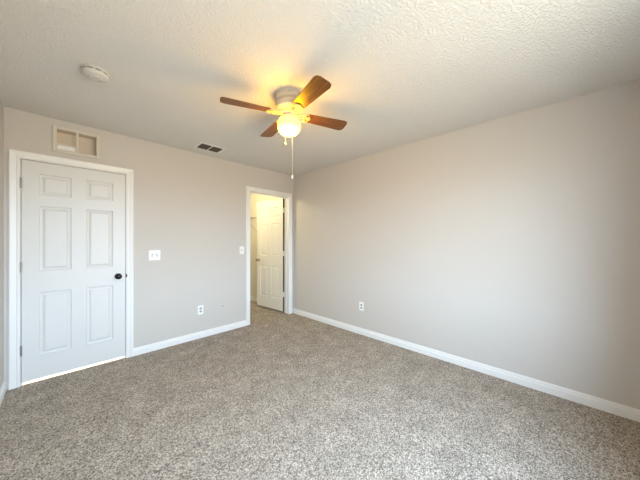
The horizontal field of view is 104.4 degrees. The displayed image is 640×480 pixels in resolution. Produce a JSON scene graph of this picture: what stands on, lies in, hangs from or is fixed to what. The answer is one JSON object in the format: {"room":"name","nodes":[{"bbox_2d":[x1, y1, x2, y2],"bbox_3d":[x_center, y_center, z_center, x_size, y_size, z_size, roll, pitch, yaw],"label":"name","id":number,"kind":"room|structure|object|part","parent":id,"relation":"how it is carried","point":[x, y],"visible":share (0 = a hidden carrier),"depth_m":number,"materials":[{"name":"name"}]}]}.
{"room":"empty bedroom","nodes":[
{"label":"empty bedroom","id":0,"kind":"room"},
{"bbox_2d":[0,100,3,387],"bbox_3d":[-1.312,0.068,0.690,4.015,2.440,0.115,0,0,44],"label":"wall","id":1,"kind":"structure","parent":0,"point":[1,104],"depth_m":2.06,"materials":[{"name":"grey paint"}]},
{"bbox_2d":[0,381,6,405],"bbox_3d":[-1.308,1.246,0.776,3.900,0.085,0.016,0,0,44],"label":"baseboard","id":2,"kind":"structure","parent":1,"relation":"attached to","point":[3,388],"depth_m":2.03,"materials":[{"name":"white paint"}]},
{"bbox_2d":[4,107,292,389],"bbox_3d":[-1.638,0.068,3.322,0.115,2.440,3.443,0,0,44],"label":"wall","id":3,"kind":"structure","parent":0,"point":[190,207],"depth_m":3.08,"materials":[{"name":"grey paint"}]},
{"bbox_2d":[9,149,133,389],"bbox_3d":[-2.430,0.248,2.498,0.143,2.080,0.872,0,0,44],"label":"door frame","id":4,"kind":"structure","parent":3,"relation":"attached to","point":[15,156],"depth_m":2.18,"materials":[{"name":"white paint"}]},
{"bbox_2d":[20,159,126,382],"bbox_3d":[-2.397,0.269,2.472,0.160,1.982,0.755,0,0,44],"label":"door","id":5,"kind":"structure","parent":3,"relation":"in","point":[72,264],"depth_m":2.42,"materials":[{"name":"white paint"}]},
{"bbox_3d":[-2.154,0.383,2.653,0.062,0.062,0.062,0,0,44],"label":"knob","id":6,"kind":"part","parent":5,"relation":"part of","materials":[{"name":"brown metal"}]},
{"bbox_2d":[52,125,99,158],"bbox_3d":[-2.432,-0.966,2.484,0.118,0.247,0.336,0,0,44],"label":"air vent","id":7,"kind":"object","parent":3,"relation":"in","point":[64,140],"visible":1,"depth_m":2.47,"materials":[{"name":"white metal"}]},
{"bbox_2d":[149,250,159,259],"bbox_3d":[-1.940,0.170,2.913,0.020,0.118,0.116,0,0,44],"label":"light switch","id":8,"kind":"object","parent":3,"relation":"attached to","point":[153,254],"visible":1,"depth_m":2.91,"materials":[{"name":"white plastic"}]},
{"bbox_2d":[134,320,245,355],"bbox_3d":[-1.601,1.246,3.266,0.016,0.085,1.384,0,0,44],"label":"baseboard","id":9,"kind":"structure","parent":3,"relation":"attached to","point":[182,339],"depth_m":3.15,"materials":[{"name":"white paint"}]},
{"bbox_2d":[198,305,202,314],"bbox_3d":[-1.583,0.918,3.290,0.008,0.118,0.072,0,0,44],"label":"wall outlet","id":10,"kind":"object","parent":3,"relation":"attached to","point":[200,308],"visible":1,"depth_m":3.29,"materials":[{"name":"white plastic"}]},
{"bbox_2d":[240,246,243,253],"bbox_3d":[-1.167,0.142,3.711,0.020,0.118,0.070,0,0,44],"label":"light switch","id":11,"kind":"object","parent":3,"relation":"attached to","point":[241,247],"visible":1,"depth_m":3.71,"materials":[{"name":"white plastic"}]},
{"bbox_2d":[246,186,291,325],"bbox_3d":[-0.855,0.229,4.124,0.143,2.118,0.888,0,0,44],"label":"door frame","id":12,"kind":"structure","parent":3,"relation":"attached to","point":[287,197],"depth_m":4.36,"materials":[{"name":"white paint"}]},
{"bbox_2d":[256,198,284,310],"bbox_3d":[-0.935,0.252,4.653,0.758,2.011,0.160,0,0,39],"label":"door","id":13,"kind":"structure","parent":3,"relation":"in","point":[270,214],"depth_m":4.62,"materials":[{"name":"cream paint"},{"name":"dark metal"}]},
{"bbox_2d":[0,0,639,175],"bbox_3d":[-0.189,-1.202,1.918,4.150,0.100,3.443,0,0,44],"label":"ceiling","id":14,"kind":"structure","parent":0,"point":[399,72],"depth_m":1.63,"materials":[{"name":"white paint"}]},
{"bbox_2d":[80,64,109,82],"bbox_3d":[-1.525,-1.126,1.685,0.148,0.052,0.148,0,0,0],"label":"smoke detector","id":15,"kind":"object","parent":14,"relation":"attached to","point":[95,73],"visible":1,"depth_m":1.65,"materials":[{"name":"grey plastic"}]},
{"bbox_2d":[193,142,225,152],"bbox_3d":[-1.360,-1.147,3.069,0.220,0.010,0.316,0,0,44],"label":"ceiling vent","id":16,"kind":"object","parent":14,"relation":"in","point":[201,145],"visible":1,"depth_m":3.05,"materials":[{"name":"white metal"}]},
{"bbox_2d":[220,75,346,178],"bbox_3d":[-0.247,-0.831,1.980,0.836,0.642,0.735,0,0,16],"label":"ceiling fan","id":17,"kind":"object","parent":14,"relation":"hanging from","point":[289,102],"visible":1,"depth_m":1.90,"materials":[{"name":"brown wood"}]},
{"bbox_3d":[-0.547,-1.009,1.845,0.367,0.006,0.132,0,11,-24],"label":"blade","id":18,"kind":"part","parent":17,"relation":"part of","materials":[{"name":"brown wood"}]},
{"bbox_3d":[-0.427,-1.009,2.255,0.132,0.006,0.367,-13,7,-32],"label":"blade","id":19,"kind":"part","parent":17,"relation":"part of","materials":[{"name":"brown wood"}]},
{"bbox_3d":[-0.247,-0.914,1.980,0.180,0.148,0.180,0,0,44],"label":"globe","id":20,"kind":"part","parent":17,"relation":"part of","materials":[{"name":"white glass"}]},
{"bbox_3d":[-0.068,-1.009,1.705,0.132,0.006,0.367,13,-7,-32],"label":"blade","id":21,"kind":"part","parent":17,"relation":"part of","materials":[{"name":"brown wood"}]},
{"bbox_3d":[0.052,-1.009,2.114,0.367,0.006,0.132,0,-11,-24],"label":"blade","id":22,"kind":"part","parent":17,"relation":"part of","materials":[{"name":"brown wood"}]},
{"bbox_2d":[0,300,639,479],"bbox_3d":[-0.938,1.338,2.452,5.970,0.100,3.718,0,0,44],"label":"floor","id":23,"kind":"structure","parent":0,"point":[280,395],"depth_m":1.79,"materials":[{"name":"carpet"}]},
{"bbox_2d":[250,79,639,409],"bbox_3d":[0.304,0.068,3.749,5.950,2.440,0.127,0,0,44],"label":"wall","id":24,"kind":"structure","parent":0,"point":[511,243],"depth_m":2.33,"materials":[{"name":"grey paint"}]},
{"bbox_2d":[250,296,256,301],"bbox_3d":[-1.188,1.246,5.094,1.705,0.085,0.016,0,0,44],"label":"baseboard","id":25,"kind":"structure","parent":24,"relation":"attached to","point":[252,298],"depth_m":5.31,"materials":[{"name":"white paint"}]},
{"bbox_2d":[359,302,363,310],"bbox_3d":[0.571,0.903,3.414,0.072,0.118,0.008,0,0,44],"label":"wall outlet","id":26,"kind":"object","parent":24,"relation":"attached to","point":[361,304],"visible":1,"depth_m":3.41,"materials":[{"name":"white plastic"}]},
{"bbox_2d":[293,308,639,421],"bbox_3d":[0.916,1.246,3.073,3.900,0.085,0.016,0,0,44],"label":"baseboard","id":27,"kind":"structure","parent":24,"relation":"attached to","point":[631,413],"depth_m":2.31,"materials":[{"name":"white paint"}]}
]}

